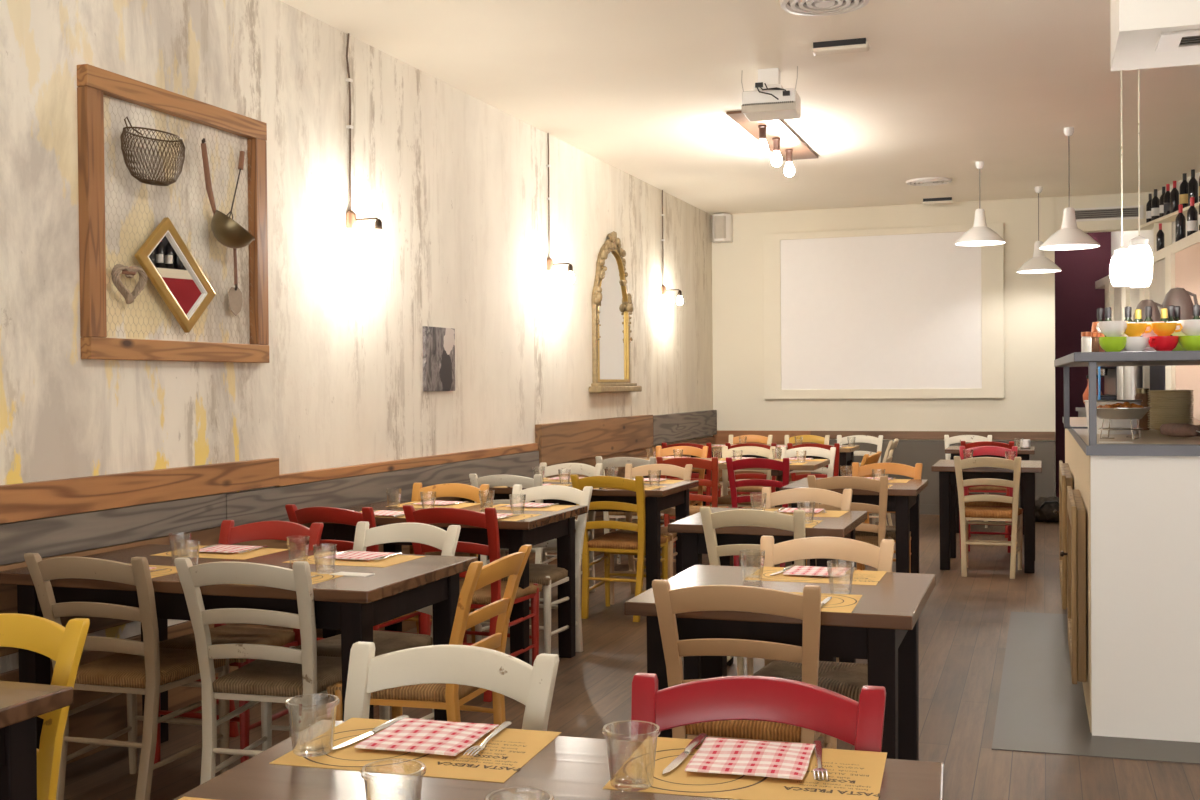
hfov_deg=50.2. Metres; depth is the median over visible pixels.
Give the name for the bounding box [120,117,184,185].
wire basket
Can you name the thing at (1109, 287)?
trim
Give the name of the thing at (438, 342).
print
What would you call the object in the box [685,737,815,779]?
napkin
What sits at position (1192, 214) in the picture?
wine bottle
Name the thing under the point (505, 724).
fork
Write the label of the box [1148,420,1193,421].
dinner plate
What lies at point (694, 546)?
dining table
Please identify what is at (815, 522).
place mat
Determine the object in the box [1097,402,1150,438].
food tray
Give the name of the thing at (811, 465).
trestle table
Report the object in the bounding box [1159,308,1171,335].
oil bottle
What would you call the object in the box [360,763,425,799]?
tumbler
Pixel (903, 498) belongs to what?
dining table
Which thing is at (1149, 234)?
wall
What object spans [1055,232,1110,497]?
wall
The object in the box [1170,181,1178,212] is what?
wine bottle
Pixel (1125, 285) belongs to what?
trim
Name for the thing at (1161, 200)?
wine bottle
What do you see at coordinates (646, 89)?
ceiling
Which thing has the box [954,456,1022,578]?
chair
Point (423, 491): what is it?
tumbler
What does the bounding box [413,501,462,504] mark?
napkin
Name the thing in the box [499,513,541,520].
place mat
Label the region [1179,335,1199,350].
coffee cup
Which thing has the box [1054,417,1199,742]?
counter
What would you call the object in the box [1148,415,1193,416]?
dinner plate
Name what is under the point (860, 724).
chair
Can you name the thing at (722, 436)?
plank
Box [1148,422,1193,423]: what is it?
dinner plate
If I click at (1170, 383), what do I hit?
trim
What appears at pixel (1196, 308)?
oil bottle
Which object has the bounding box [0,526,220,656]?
plank
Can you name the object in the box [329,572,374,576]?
paper slip
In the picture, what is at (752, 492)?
tumbler
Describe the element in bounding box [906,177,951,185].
ceiling vent
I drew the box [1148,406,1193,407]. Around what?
dinner plate
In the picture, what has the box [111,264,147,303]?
heart wreath
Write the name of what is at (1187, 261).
wall partition
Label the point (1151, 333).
coffee cup
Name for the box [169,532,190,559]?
tumbler
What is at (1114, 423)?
tub
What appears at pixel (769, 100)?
projector
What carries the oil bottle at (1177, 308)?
on the display case
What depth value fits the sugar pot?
11.60 m
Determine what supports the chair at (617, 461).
on the floor
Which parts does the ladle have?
handle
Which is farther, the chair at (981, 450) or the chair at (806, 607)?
the chair at (981, 450)
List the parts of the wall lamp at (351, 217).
arm, bulb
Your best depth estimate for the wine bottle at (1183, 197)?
11.40 m
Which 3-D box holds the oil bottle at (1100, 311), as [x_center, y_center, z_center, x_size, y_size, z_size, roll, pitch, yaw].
[2.286,-0.310,5.850,0.058,0.219,0.058,0,1,19]
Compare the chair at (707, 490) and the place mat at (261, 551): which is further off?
the chair at (707, 490)
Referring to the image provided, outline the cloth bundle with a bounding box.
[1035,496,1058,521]
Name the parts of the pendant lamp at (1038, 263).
cord, lamp shade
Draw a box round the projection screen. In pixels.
[763,223,1003,398]
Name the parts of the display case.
post, rail, post, rail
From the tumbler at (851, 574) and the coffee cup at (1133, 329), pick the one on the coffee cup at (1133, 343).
the coffee cup at (1133, 329)
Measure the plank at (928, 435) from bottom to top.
0.085 m
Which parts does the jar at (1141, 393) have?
lid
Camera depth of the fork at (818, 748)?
2.06 m
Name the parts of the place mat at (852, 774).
printed plate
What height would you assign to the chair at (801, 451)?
0.850 m
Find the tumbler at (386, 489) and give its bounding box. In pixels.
[386,489,400,506]
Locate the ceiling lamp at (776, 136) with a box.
[726,110,817,176]
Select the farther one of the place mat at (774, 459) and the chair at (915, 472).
the place mat at (774, 459)
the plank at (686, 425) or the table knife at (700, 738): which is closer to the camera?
the table knife at (700, 738)
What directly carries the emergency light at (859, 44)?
attached to the ceiling
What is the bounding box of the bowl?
[211,210,254,248]
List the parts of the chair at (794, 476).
post, rail, post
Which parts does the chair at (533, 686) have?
post, rail, post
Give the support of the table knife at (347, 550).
on the place mat at (395, 559)
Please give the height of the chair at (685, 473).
0.850 m
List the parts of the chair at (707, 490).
post, rail, seat frame, seat, post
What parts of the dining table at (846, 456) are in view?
leg, leg, leg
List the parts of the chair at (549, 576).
leg, post, seat, leg, rail, seat frame, post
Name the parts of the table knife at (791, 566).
blade, handle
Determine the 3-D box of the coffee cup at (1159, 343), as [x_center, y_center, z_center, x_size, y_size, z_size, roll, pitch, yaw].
[2.238,-0.221,5.079,0.108,0.062,0.119,0,1,27]
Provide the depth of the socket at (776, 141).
9.49 m
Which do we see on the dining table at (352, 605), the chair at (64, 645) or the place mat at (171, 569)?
the place mat at (171, 569)
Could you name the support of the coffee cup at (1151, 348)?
on the display case
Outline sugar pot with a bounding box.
[1020,439,1030,448]
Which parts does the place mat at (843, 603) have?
printed plate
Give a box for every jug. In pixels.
[1083,379,1102,403]
[1133,299,1162,321]
[1162,288,1197,319]
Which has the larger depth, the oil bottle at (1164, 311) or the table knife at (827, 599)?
the oil bottle at (1164, 311)
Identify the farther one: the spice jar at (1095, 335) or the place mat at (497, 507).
the place mat at (497, 507)
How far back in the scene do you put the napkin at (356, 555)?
4.60 m
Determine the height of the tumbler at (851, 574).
0.092 m
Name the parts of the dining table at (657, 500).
leg, leg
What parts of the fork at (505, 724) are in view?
handle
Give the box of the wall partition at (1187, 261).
[1175,242,1199,419]
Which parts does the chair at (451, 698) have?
leg, leg, seat, seat frame, post, rail, post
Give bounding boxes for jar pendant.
[1110,71,1133,278]
[1127,69,1152,281]
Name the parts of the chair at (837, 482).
post, rail, seat, post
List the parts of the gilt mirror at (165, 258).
glass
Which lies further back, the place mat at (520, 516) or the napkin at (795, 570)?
the place mat at (520, 516)
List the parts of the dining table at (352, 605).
leg, leg, leg, leg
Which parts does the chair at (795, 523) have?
post, leg, rail, post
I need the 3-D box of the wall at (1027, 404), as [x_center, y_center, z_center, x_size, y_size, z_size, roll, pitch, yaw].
[2.873,-0.422,13.527,3.646,3.212,0.200,0,1,19]
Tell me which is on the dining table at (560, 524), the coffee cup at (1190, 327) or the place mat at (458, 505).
the place mat at (458, 505)
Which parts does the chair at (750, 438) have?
post, rail, post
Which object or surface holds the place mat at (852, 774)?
on the dining table at (569, 768)
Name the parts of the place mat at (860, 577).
printed plate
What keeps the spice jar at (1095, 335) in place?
on the display case
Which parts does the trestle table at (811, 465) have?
leg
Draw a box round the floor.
[64,514,1199,799]
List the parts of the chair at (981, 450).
leg, post, rail, seat, post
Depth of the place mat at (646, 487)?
7.58 m
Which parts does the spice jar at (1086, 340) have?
lid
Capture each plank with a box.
[0,458,279,523]
[0,474,711,764]
[0,493,225,564]
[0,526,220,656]
[226,451,538,526]
[232,497,472,553]
[275,443,537,486]
[535,415,652,464]
[546,436,714,478]
[653,410,716,444]
[713,430,810,494]
[810,431,1054,439]
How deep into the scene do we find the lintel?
12.70 m
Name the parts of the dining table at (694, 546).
leg, leg, leg, leg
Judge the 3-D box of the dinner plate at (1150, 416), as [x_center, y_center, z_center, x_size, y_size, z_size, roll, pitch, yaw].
[2.854,0.091,6.401,0.214,0.016,0.214,0,1,19]
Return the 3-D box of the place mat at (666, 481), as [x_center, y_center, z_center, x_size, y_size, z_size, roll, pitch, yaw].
[0.301,0.515,8.096,0.410,0.001,0.296,0,1,19]
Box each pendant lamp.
[955,161,1005,245]
[1016,186,1061,272]
[1039,127,1099,249]
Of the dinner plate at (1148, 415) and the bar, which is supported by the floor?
the bar
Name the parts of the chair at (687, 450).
post, rail, post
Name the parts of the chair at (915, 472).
post, seat, rail, leg, post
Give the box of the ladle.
[201,138,254,248]
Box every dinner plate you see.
[1147,390,1193,391]
[1147,392,1192,393]
[1148,393,1192,395]
[1148,395,1193,396]
[1148,397,1193,398]
[1148,399,1193,400]
[1148,401,1193,402]
[1148,402,1192,404]
[1148,404,1193,405]
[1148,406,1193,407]
[1148,411,1193,413]
[1148,413,1193,414]
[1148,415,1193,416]
[1148,418,1193,420]
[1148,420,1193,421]
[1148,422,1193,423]
[1149,409,1193,411]
[1149,416,1193,418]
[1150,408,1193,409]
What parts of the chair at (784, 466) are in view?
post, leg, rail, seat, post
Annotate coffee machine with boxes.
[1086,366,1116,399]
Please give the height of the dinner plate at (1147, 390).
0.016 m
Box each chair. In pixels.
[0,613,89,799]
[24,553,233,799]
[154,520,323,763]
[174,558,341,784]
[285,504,420,639]
[289,521,460,736]
[326,545,531,727]
[344,641,558,730]
[379,483,489,642]
[403,505,541,701]
[469,474,557,597]
[474,485,592,653]
[539,463,602,591]
[570,474,669,621]
[596,456,663,563]
[609,464,692,604]
[631,673,885,751]
[652,579,836,748]
[656,446,707,525]
[656,457,729,564]
[662,443,721,505]
[700,507,805,675]
[710,446,775,556]
[719,435,772,495]
[725,443,776,507]
[726,457,789,566]
[747,487,852,675]
[752,536,893,701]
[773,447,835,507]
[785,435,829,481]
[787,443,839,480]
[806,451,881,569]
[807,475,892,570]
[837,435,882,524]
[852,462,922,572]
[869,438,898,525]
[944,435,991,527]
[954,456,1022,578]
[959,446,1017,557]
[961,441,1013,537]
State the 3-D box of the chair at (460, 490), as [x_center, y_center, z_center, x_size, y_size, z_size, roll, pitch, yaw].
[-0.882,0.879,6.688,0.450,0.850,0.556,0,1,21]
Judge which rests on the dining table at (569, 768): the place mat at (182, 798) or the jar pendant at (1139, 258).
the place mat at (182, 798)
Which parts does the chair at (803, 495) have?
leg, post, rail, post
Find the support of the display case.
on the counter at (1129, 516)
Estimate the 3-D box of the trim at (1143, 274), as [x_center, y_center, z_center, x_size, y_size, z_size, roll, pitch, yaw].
[4.772,0.017,11.175,0.070,2.360,0.229,0,1,13]
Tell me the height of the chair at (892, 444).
0.850 m
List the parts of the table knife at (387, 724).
blade, handle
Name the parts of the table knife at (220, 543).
handle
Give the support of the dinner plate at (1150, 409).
on the dinner plate at (1148, 411)
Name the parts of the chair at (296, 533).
leg, post, seat, leg, seat frame, rail, post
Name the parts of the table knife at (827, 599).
blade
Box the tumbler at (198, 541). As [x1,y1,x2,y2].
[176,540,199,564]
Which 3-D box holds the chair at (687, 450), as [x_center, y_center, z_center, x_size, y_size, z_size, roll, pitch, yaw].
[0.620,0.817,10.569,0.450,0.850,0.556,0,1,19]
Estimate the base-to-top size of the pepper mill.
0.134 m
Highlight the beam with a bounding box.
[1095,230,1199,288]
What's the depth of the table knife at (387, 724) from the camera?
2.27 m
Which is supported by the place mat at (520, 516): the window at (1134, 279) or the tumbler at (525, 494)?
the tumbler at (525, 494)
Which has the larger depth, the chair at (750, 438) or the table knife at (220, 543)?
the chair at (750, 438)
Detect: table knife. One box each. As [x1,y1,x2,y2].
[181,543,222,552]
[316,550,353,558]
[330,715,408,750]
[497,515,517,519]
[662,733,707,774]
[770,564,796,575]
[821,596,831,606]
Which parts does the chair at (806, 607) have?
post, rail, seat, seat frame, post, leg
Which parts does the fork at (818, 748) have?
handle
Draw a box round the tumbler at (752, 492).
[750,492,766,510]
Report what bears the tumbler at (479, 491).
on the place mat at (497, 507)
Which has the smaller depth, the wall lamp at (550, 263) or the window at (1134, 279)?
the wall lamp at (550, 263)
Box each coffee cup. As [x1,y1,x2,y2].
[1096,321,1127,336]
[1099,337,1126,351]
[1124,323,1152,336]
[1124,337,1150,351]
[1136,322,1163,336]
[1143,343,1155,350]
[1149,336,1178,350]
[1151,322,1182,335]
[1171,321,1186,335]
[1172,342,1185,350]
[1174,319,1199,335]
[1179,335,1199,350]
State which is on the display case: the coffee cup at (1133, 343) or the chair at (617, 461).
the coffee cup at (1133, 343)
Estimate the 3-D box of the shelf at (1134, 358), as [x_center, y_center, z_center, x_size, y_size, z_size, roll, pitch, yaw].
[3.185,-0.186,5.566,2.210,0.038,1.912,0,1,17]
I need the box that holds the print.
[422,326,454,390]
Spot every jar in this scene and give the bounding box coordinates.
[1081,332,1091,351]
[1091,332,1098,351]
[1135,388,1149,429]
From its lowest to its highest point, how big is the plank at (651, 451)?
0.397 m
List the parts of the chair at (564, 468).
post, rail, post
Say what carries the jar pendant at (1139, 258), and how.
hanging from the ceiling
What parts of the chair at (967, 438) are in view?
post, rail, post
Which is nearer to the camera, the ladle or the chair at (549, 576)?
the ladle
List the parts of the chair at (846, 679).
post, seat, rail, post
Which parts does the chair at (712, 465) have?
post, rail, seat, post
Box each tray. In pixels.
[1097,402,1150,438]
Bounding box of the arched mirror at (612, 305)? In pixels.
[589,231,641,392]
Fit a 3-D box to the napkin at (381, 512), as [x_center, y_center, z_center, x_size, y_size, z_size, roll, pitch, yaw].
[-1.018,0.540,6.139,0.188,0.007,0.195,0,1,19]
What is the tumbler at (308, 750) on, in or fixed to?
on the place mat at (505, 753)
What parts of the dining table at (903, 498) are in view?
leg, leg, leg, leg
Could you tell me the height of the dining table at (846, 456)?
0.760 m
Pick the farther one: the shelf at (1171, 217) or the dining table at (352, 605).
the shelf at (1171, 217)
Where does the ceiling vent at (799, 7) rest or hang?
in the ceiling
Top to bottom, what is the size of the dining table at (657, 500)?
0.760 m
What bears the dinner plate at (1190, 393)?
on the dinner plate at (1149, 395)
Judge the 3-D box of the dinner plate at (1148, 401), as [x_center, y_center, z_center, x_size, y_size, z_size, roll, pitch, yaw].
[2.853,0.012,6.398,0.214,0.016,0.214,0,1,19]
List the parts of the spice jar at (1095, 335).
lid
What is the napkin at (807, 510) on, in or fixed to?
on the place mat at (829, 513)
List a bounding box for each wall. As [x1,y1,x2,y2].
[0,0,712,673]
[712,197,1055,496]
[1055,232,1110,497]
[1111,172,1199,273]
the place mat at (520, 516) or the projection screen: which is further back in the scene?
the projection screen
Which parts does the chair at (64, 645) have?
rail, post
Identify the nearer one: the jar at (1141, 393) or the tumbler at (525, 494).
the tumbler at (525, 494)
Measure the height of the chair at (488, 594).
0.850 m
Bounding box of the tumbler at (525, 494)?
[509,494,525,513]
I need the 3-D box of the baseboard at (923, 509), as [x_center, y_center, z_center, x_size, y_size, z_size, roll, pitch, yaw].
[2.903,1.136,13.413,3.523,0.100,0.018,0,1,19]
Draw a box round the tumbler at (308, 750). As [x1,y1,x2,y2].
[285,696,339,756]
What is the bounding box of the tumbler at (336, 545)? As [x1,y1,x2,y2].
[313,545,336,573]
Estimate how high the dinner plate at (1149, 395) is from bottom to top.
0.016 m
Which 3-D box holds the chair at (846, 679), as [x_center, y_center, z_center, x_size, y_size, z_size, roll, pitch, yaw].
[0.702,0.897,4.138,0.450,0.850,0.556,0,1,18]
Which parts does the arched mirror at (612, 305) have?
frame, glass, moulding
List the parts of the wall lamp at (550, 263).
arm, bulb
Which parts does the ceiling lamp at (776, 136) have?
bulb, bulb, bulb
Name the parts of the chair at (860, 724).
post, post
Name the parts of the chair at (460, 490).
post, rail, post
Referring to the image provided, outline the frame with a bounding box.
[77,64,269,362]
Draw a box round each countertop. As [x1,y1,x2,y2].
[1070,417,1199,445]
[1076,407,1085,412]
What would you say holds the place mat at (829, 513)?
on the dining table at (694, 546)
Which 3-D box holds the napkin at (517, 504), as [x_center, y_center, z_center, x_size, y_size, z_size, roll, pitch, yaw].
[-0.356,0.530,6.495,0.188,0.007,0.195,0,1,18]
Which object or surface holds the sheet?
on the floor
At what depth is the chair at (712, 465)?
9.19 m
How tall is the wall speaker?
0.300 m
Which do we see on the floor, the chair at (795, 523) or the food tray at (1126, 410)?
the chair at (795, 523)
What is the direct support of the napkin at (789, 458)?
on the place mat at (774, 459)
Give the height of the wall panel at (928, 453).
0.765 m
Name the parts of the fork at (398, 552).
handle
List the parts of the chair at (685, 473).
leg, post, seat, rail, leg, post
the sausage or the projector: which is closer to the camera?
the sausage
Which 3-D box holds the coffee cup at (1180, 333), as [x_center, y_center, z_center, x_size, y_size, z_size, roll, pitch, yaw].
[2.359,-0.286,5.188,0.119,0.062,0.108,0,1,35]
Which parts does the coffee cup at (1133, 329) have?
handle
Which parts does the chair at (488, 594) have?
post, rail, leg, post, seat, seat frame, leg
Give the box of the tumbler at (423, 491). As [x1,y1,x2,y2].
[420,491,435,508]
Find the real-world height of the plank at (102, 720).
0.396 m
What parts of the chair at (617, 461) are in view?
post, leg, seat, rail, seat frame, post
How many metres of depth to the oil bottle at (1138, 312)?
5.66 m
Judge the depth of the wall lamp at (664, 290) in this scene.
12.12 m
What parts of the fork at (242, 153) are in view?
handle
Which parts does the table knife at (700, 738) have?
blade, handle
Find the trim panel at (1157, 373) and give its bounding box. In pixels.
[1150,366,1164,400]
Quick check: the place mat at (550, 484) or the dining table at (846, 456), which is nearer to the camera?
the place mat at (550, 484)
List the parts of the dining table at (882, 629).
leg, leg, leg, leg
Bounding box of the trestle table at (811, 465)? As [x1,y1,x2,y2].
[612,457,829,557]
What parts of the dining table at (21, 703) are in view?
leg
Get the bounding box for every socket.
[375,219,381,229]
[568,264,572,271]
[758,125,766,139]
[772,138,780,150]
[785,149,792,161]
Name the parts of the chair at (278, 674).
post, rail, leg, seat frame, seat, post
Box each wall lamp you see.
[346,33,383,245]
[546,133,573,282]
[661,190,682,304]
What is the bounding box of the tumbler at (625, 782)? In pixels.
[602,726,660,790]
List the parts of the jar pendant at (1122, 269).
lid, cord, bulb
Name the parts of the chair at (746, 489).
rail, seat, seat frame, post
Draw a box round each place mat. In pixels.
[149,565,177,577]
[151,545,287,559]
[178,797,215,799]
[239,572,341,584]
[269,718,561,782]
[282,552,424,566]
[361,510,404,517]
[386,501,482,507]
[482,504,575,510]
[499,484,571,487]
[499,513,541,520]
[542,478,580,481]
[593,486,664,489]
[603,736,886,799]
[644,480,683,483]
[743,567,886,584]
[765,509,848,516]
[774,459,826,460]
[790,462,807,464]
[791,592,861,612]
[805,520,822,527]
[879,479,910,482]
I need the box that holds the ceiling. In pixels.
[280,0,1199,214]
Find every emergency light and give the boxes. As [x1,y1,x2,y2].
[812,38,869,55]
[922,197,952,204]
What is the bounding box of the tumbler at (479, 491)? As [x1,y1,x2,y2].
[479,491,493,507]
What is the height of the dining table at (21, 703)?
0.760 m
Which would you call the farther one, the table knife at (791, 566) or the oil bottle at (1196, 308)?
the oil bottle at (1196, 308)
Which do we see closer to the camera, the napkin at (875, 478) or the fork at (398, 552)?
the fork at (398, 552)
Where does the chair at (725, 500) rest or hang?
on the floor
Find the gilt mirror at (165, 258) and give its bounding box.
[135,217,215,332]
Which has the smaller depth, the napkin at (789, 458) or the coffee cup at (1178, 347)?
the coffee cup at (1178, 347)
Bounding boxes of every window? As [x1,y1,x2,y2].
[1114,279,1121,320]
[1130,270,1139,320]
[1149,259,1164,313]
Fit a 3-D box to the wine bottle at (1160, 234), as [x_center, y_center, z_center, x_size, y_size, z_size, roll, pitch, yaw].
[4.719,-1.362,10.780,0.062,0.249,0.061,0,1,36]
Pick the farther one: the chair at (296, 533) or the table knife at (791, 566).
the chair at (296, 533)
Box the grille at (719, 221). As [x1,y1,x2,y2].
[714,216,725,238]
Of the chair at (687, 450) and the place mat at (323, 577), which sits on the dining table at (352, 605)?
the place mat at (323, 577)
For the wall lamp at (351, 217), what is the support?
attached to the wall at (456, 183)
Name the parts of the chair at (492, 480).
post, leg, rail, post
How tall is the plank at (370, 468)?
0.053 m
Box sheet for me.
[992,612,1199,763]
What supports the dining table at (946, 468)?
on the floor
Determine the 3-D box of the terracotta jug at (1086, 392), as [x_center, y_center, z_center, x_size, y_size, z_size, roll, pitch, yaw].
[4.666,-0.064,12.121,0.180,0.270,0.180,0,1,19]
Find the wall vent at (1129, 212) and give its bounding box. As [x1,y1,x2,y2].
[1063,205,1142,221]
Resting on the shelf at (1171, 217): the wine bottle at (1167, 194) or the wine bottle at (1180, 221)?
the wine bottle at (1167, 194)
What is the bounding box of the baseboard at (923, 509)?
[730,504,1019,514]
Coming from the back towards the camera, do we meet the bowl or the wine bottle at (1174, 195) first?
the wine bottle at (1174, 195)
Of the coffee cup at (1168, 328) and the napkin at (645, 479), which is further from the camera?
the napkin at (645, 479)
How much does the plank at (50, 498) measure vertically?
0.129 m
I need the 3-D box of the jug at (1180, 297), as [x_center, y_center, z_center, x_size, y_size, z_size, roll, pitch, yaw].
[2.806,-0.378,6.219,0.153,0.337,0.153,-1,1,-29]
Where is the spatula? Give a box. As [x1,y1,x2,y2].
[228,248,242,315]
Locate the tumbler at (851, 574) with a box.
[827,560,853,593]
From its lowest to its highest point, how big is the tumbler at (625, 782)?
0.089 m
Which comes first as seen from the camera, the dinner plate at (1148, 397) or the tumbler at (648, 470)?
the dinner plate at (1148, 397)
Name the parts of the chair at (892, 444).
post, post, rail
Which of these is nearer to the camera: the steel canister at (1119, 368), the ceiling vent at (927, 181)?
the steel canister at (1119, 368)
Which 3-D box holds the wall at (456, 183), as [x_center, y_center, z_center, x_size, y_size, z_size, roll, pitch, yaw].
[-2.366,-0.253,3.795,0.120,3.212,21.627,0,1,19]
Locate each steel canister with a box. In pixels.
[1117,366,1122,399]
[1123,366,1142,399]
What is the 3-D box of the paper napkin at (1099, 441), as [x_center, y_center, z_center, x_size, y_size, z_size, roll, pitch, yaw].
[2.103,0.172,5.225,0.130,0.002,0.105,0,1,19]
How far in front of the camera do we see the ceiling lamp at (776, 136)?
9.48 m
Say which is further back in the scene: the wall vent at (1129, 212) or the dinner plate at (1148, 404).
the wall vent at (1129, 212)
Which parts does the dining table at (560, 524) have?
leg, leg, leg, leg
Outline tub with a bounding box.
[1084,400,1141,433]
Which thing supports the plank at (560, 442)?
attached to the wall at (456, 183)
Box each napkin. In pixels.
[191,545,261,552]
[323,551,393,559]
[354,718,498,755]
[374,510,403,515]
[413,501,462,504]
[481,512,511,517]
[506,503,553,506]
[549,477,583,479]
[634,478,664,480]
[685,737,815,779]
[732,457,754,458]
[778,508,822,512]
[783,566,850,576]
[789,458,811,459]
[864,477,890,479]
[1099,441,1132,442]
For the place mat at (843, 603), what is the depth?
3.59 m
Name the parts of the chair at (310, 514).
post, rail, post, leg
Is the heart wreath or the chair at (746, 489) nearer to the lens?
the heart wreath
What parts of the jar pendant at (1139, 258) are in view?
cord, lid, bulb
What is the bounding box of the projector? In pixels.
[741,66,800,121]
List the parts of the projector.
panel, stem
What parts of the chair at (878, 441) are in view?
post, rail, post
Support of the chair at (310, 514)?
on the floor
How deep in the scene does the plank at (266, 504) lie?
6.72 m
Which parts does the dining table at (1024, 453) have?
leg, leg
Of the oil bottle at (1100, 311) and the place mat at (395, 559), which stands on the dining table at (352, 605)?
the place mat at (395, 559)
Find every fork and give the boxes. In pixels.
[227,151,244,218]
[237,546,267,552]
[373,552,401,559]
[463,721,511,755]
[813,740,827,779]
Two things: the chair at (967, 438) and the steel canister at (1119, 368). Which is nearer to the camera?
the steel canister at (1119, 368)
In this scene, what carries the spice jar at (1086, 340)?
on the display case
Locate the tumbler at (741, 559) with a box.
[740,549,764,580]
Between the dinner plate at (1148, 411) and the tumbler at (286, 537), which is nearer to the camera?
the tumbler at (286, 537)
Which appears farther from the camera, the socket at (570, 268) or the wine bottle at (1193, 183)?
the wine bottle at (1193, 183)
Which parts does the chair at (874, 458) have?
post, rail, post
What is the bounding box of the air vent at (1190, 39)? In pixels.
[1155,29,1199,51]
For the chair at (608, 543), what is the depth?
7.49 m
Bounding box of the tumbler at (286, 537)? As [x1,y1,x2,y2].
[286,537,309,563]
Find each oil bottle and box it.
[1097,308,1103,321]
[1105,307,1111,351]
[1124,306,1132,321]
[1133,309,1143,336]
[1144,306,1153,321]
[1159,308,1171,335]
[1168,305,1175,321]
[1174,306,1180,320]
[1192,305,1199,319]
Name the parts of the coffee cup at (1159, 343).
handle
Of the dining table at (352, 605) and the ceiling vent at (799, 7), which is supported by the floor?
the dining table at (352, 605)
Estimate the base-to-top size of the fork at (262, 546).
0.011 m
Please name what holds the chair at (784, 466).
on the floor
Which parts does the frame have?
rail, rail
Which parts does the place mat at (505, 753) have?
printed plate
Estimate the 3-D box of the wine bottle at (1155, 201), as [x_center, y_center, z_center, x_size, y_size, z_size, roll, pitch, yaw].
[5.312,-1.861,12.239,0.076,0.310,0.076,0,1,39]
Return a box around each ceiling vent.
[779,0,868,15]
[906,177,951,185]
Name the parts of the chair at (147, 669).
post, rail, leg, post, seat frame, seat, leg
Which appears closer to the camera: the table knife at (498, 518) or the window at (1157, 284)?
the table knife at (498, 518)
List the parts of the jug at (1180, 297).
handle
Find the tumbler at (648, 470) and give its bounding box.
[648,470,660,485]
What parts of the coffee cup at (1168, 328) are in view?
handle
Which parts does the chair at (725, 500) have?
post, seat, seat frame, rail, post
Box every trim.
[1105,281,1113,320]
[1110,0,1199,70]
[1122,275,1129,320]
[1139,266,1149,393]
[1154,222,1171,251]
[1165,253,1175,389]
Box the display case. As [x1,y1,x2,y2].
[1054,351,1199,445]
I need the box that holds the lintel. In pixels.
[1054,192,1152,232]
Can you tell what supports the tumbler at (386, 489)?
on the place mat at (458, 505)
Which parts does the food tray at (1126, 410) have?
stand leg, stand leg, stand leg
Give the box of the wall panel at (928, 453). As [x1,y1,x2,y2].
[811,440,1054,506]
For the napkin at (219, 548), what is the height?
0.007 m
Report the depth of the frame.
5.10 m
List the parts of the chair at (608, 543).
post, rail, leg, seat frame, seat, post, leg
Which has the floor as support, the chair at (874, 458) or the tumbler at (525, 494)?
the chair at (874, 458)
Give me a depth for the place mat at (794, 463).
9.74 m
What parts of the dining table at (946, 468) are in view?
leg, leg, leg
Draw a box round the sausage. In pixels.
[1160,423,1199,436]
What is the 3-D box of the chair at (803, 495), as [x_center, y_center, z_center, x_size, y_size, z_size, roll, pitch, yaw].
[0.960,0.869,6.176,0.450,0.850,0.556,0,1,19]
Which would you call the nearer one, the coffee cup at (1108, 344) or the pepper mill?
the coffee cup at (1108, 344)
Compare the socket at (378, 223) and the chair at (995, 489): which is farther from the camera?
the chair at (995, 489)
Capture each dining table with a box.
[0,544,477,748]
[0,681,72,799]
[173,720,943,799]
[314,501,587,663]
[472,477,698,590]
[624,565,935,760]
[668,507,866,679]
[691,444,859,505]
[781,478,927,572]
[931,460,1041,572]
[945,446,1034,534]
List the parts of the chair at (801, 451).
post, rail, post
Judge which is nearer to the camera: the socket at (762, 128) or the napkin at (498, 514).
the napkin at (498, 514)
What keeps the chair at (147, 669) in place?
on the floor
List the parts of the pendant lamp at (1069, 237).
cord, lamp shade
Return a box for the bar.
[1076,407,1085,416]
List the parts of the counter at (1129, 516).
door frame, door, door frame, panel, door, panel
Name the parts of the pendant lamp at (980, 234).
cord, lamp shade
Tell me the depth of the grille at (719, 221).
13.73 m
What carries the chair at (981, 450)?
on the floor
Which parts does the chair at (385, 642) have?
leg, post, seat, leg, rail, post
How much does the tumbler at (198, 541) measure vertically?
0.092 m
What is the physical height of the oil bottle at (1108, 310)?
0.219 m
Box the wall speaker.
[712,213,732,242]
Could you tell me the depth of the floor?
5.55 m
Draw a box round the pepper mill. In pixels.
[1091,322,1104,351]
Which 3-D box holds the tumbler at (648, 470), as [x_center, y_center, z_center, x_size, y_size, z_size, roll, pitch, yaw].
[0.331,0.473,7.762,0.078,0.092,0.079,0,1,7]
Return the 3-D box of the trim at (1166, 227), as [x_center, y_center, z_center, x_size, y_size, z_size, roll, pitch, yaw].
[5.329,-1.468,12.123,0.155,0.416,0.040,0,1,19]
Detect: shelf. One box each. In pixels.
[1054,351,1199,366]
[1140,202,1199,227]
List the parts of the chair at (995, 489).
post, rail, seat, seat frame, post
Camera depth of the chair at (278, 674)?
4.00 m
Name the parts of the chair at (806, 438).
post, rail, post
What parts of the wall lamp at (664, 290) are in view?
bulb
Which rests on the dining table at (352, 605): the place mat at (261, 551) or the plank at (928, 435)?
the place mat at (261, 551)
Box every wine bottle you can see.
[1146,193,1151,222]
[1151,189,1159,220]
[1156,223,1163,250]
[1159,187,1164,216]
[1164,184,1169,215]
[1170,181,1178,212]
[1175,204,1185,241]
[1179,173,1187,207]
[1187,197,1197,235]
[1188,169,1197,205]
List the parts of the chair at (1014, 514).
post, leg, rail, seat frame, seat, post, leg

